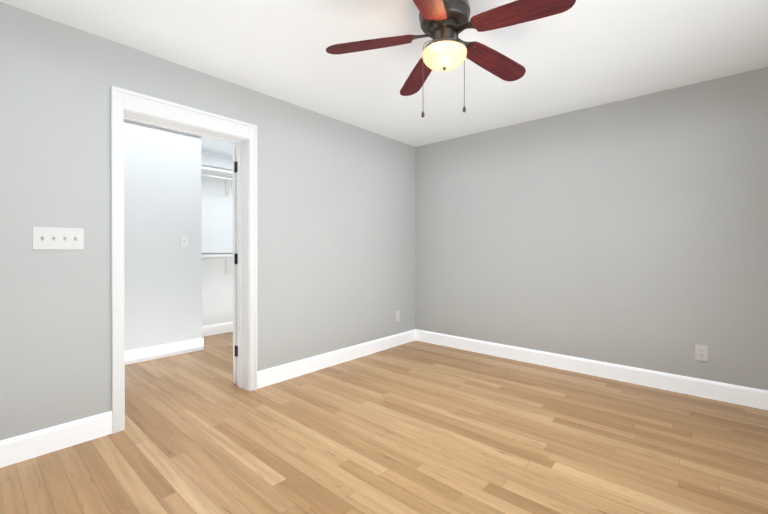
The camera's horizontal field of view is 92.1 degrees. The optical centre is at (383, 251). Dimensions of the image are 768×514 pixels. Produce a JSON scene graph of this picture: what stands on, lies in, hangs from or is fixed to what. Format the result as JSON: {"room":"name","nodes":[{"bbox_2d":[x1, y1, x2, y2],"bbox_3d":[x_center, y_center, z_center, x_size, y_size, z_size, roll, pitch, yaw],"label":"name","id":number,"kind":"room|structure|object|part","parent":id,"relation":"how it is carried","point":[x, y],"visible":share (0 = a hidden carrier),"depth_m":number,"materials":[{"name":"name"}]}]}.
{"room":"empty bedroom","nodes":[
{"label":"empty bedroom","id":0,"kind":"room"},
{"bbox_2d":[124,119,201,350],"bbox_3d":[-3.016,-0.101,3.930,0.790,2.500,1.770,0,0,41],"label":"wall","id":1,"kind":"structure","parent":0,"point":[162,216],"depth_m":4.02,"materials":[{"name":"grey paint"}]},
{"bbox_2d":[125,334,207,364],"bbox_3d":[-2.668,1.080,3.721,0.015,0.140,1.665,0,0,41],"label":"baseboard","id":2,"kind":"structure","parent":1,"relation":"attached to","point":[175,348],"depth_m":4.02,"materials":[{"name":"white wood"}]},
{"bbox_2d":[181,236,187,246],"bbox_3d":[-2.252,-0.117,4.184,0.023,0.120,0.075,0,0,41],"label":"light switch","id":3,"kind":"object","parent":1,"relation":"attached to","point":[184,241],"visible":1,"depth_m":4.19,"materials":[{"name":"white plastic"}]},
{"bbox_2d":[0,2,414,440],"bbox_3d":[-1.077,-0.098,3.258,0.190,2.500,4.520,0,0,41],"label":"wall","id":4,"kind":"structure","parent":0,"point":[335,234],"depth_m":2.35,"materials":[{"name":"grey paint"}]},
{"bbox_2d":[0,411,111,467],"bbox_3d":[-2.103,1.089,1.941,0.015,0.140,1.119,0,0,41],"label":"baseboard","id":5,"kind":"structure","parent":4,"relation":"attached to","point":[17,449],"depth_m":2.15,"materials":[{"name":"white wood"}]},
{"bbox_2d":[33,227,83,248],"bbox_3d":[-1.897,-0.079,2.164,0.023,0.122,0.221,0,0,41],"label":"switch plate","id":6,"kind":"object","parent":4,"relation":"attached to","point":[55,238],"visible":1,"depth_m":2.15,"materials":[{"name":"white plastic"}]},
{"bbox_2d":[111,86,257,433],"bbox_3d":[-1.479,0.052,2.800,0.240,2.205,1.002,0,0,41],"label":"trim","id":7,"kind":"structure","parent":4,"relation":"attached to","point":[143,108],"depth_m":2.77,"materials":[{"name":"white wood"}]},
{"bbox_2d":[233,145,236,383],"bbox_3d":[-1.084,0.111,3.579,0.086,2.063,0.850,0,0,33],"label":"closet door","id":8,"kind":"structure","parent":4,"relation":"in","point":[234,284],"depth_m":3.21,"materials":[{"name":"white wood"}]},
{"bbox_2d":[258,329,415,388],"bbox_3d":[-0.336,1.079,3.952,0.015,0.140,2.229,0,0,41],"label":"baseboard","id":9,"kind":"structure","parent":4,"relation":"attached to","point":[270,376],"depth_m":3.69,"materials":[{"name":"white wood"}]},
{"bbox_2d":[395,311,399,320],"bbox_3d":[0.166,0.787,4.527,0.009,0.122,0.076,0,0,41],"label":"outlet","id":10,"kind":"object","parent":4,"relation":"attached to","point":[397,315],"visible":1,"depth_m":4.52,"materials":[{"name":"white plastic"}]},
{"bbox_2d":[201,151,232,325],"bbox_3d":[-2.277,-0.107,5.278,0.120,2.500,1.230,0,0,41],"label":"wall","id":11,"kind":"structure","parent":0,"point":[217,237],"depth_m":5.14,"materials":[{"name":"white paint"}]},
{"bbox_2d":[201,165,232,274],"bbox_3d":[-2.112,-0.383,5.132,0.320,1.433,1.220,0,0,41],"label":"closet shelf","id":12,"kind":"object","parent":11,"relation":"attached to","point":[216,172],"visible":0.21,"depth_m":4.93,"materials":[{"name":"white wood"}]},
{"bbox_2d":[202,322,232,335],"bbox_3d":[-2.236,1.073,5.227,0.015,0.140,1.200,0,0,41],"label":"baseboard","id":13,"kind":"structure","parent":11,"relation":"attached to","point":[226,327],"depth_m":5.14,"materials":[{"name":"white wood"}]},
{"bbox_2d":[0,332,767,513],"bbox_3d":[-0.058,1.204,2.955,6.750,0.100,5.900,0,0,41],"label":"floor","id":14,"kind":"structure","parent":0,"point":[416,427],"depth_m":2.19,"materials":[{"name":"brown wood"}]},
{"bbox_2d":[0,0,767,156],"bbox_3d":[-0.058,-1.396,2.943,6.750,0.100,5.900,0,0,41],"label":"ceiling","id":15,"kind":"structure","parent":0,"point":[581,54],"depth_m":2.49,"materials":[{"name":"white paint"}]},
{"bbox_2d":[326,0,575,117],"bbox_3d":[0.355,-1.022,1.911,1.154,0.639,1.195,0,0,41],"label":"fan","id":16,"kind":"object","parent":15,"relation":"hanging from","point":[444,24],"visible":1,"depth_m":1.88,"materials":[{"name":"red wood"}]},
{"bbox_3d":[-0.080,-1.093,1.960,0.460,0.006,0.142,-6,11,3],"label":"blade","id":17,"kind":"part","parent":16,"relation":"part of","materials":[{"name":"brown wood"}]},
{"label":"blade","id":18,"kind":"part","parent":16,"relation":"part of","materials":[{"name":"red wood"}]},
{"bbox_3d":[0.172,-1.091,1.568,0.142,0.006,0.460,12,11,19],"label":"blade","id":19,"kind":"part","parent":16,"relation":"part of","materials":[{"name":"brown wood"}]},
{"bbox_3d":[0.315,-1.000,1.938,0.232,0.076,0.232,0,0,41],"label":"lamp shade","id":20,"kind":"part","parent":16,"relation":"part of","materials":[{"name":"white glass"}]},
{"bbox_3d":[0.649,-1.093,2.152,0.460,0.006,0.142,8,-15,-33],"label":"blade","id":21,"kind":"part","parent":16,"relation":"part of","materials":[{"name":"brown wood"}]},
{"bbox_3d":[0.622,-1.091,1.686,0.460,0.006,0.142,9,-5,39],"label":"blade","id":22,"kind":"part","parent":16,"relation":"part of","materials":[{"name":"brown wood"}]},
{"bbox_2d":[415,67,767,390],"bbox_3d":[1.675,-0.100,3.769,3.270,2.500,0.120,0,0,41],"label":"wall","id":23,"kind":"structure","parent":0,"point":[632,232],"depth_m":3.33,"materials":[{"name":"grey paint"}]},
{"bbox_2d":[416,329,767,409],"bbox_3d":[1.636,1.080,3.720,3.285,0.140,0.015,0,0,41],"label":"baseboard","id":24,"kind":"structure","parent":23,"relation":"attached to","point":[730,393],"depth_m":3.32,"materials":[{"name":"white wood"}]},
{"bbox_2d":[695,344,707,360],"bbox_3d":[2.522,0.804,2.943,0.076,0.122,0.009,0,0,41],"label":"outlet","id":25,"kind":"object","parent":23,"relation":"attached to","point":[701,352],"depth_m":2.94,"materials":[{"name":"white plastic"}]}
]}

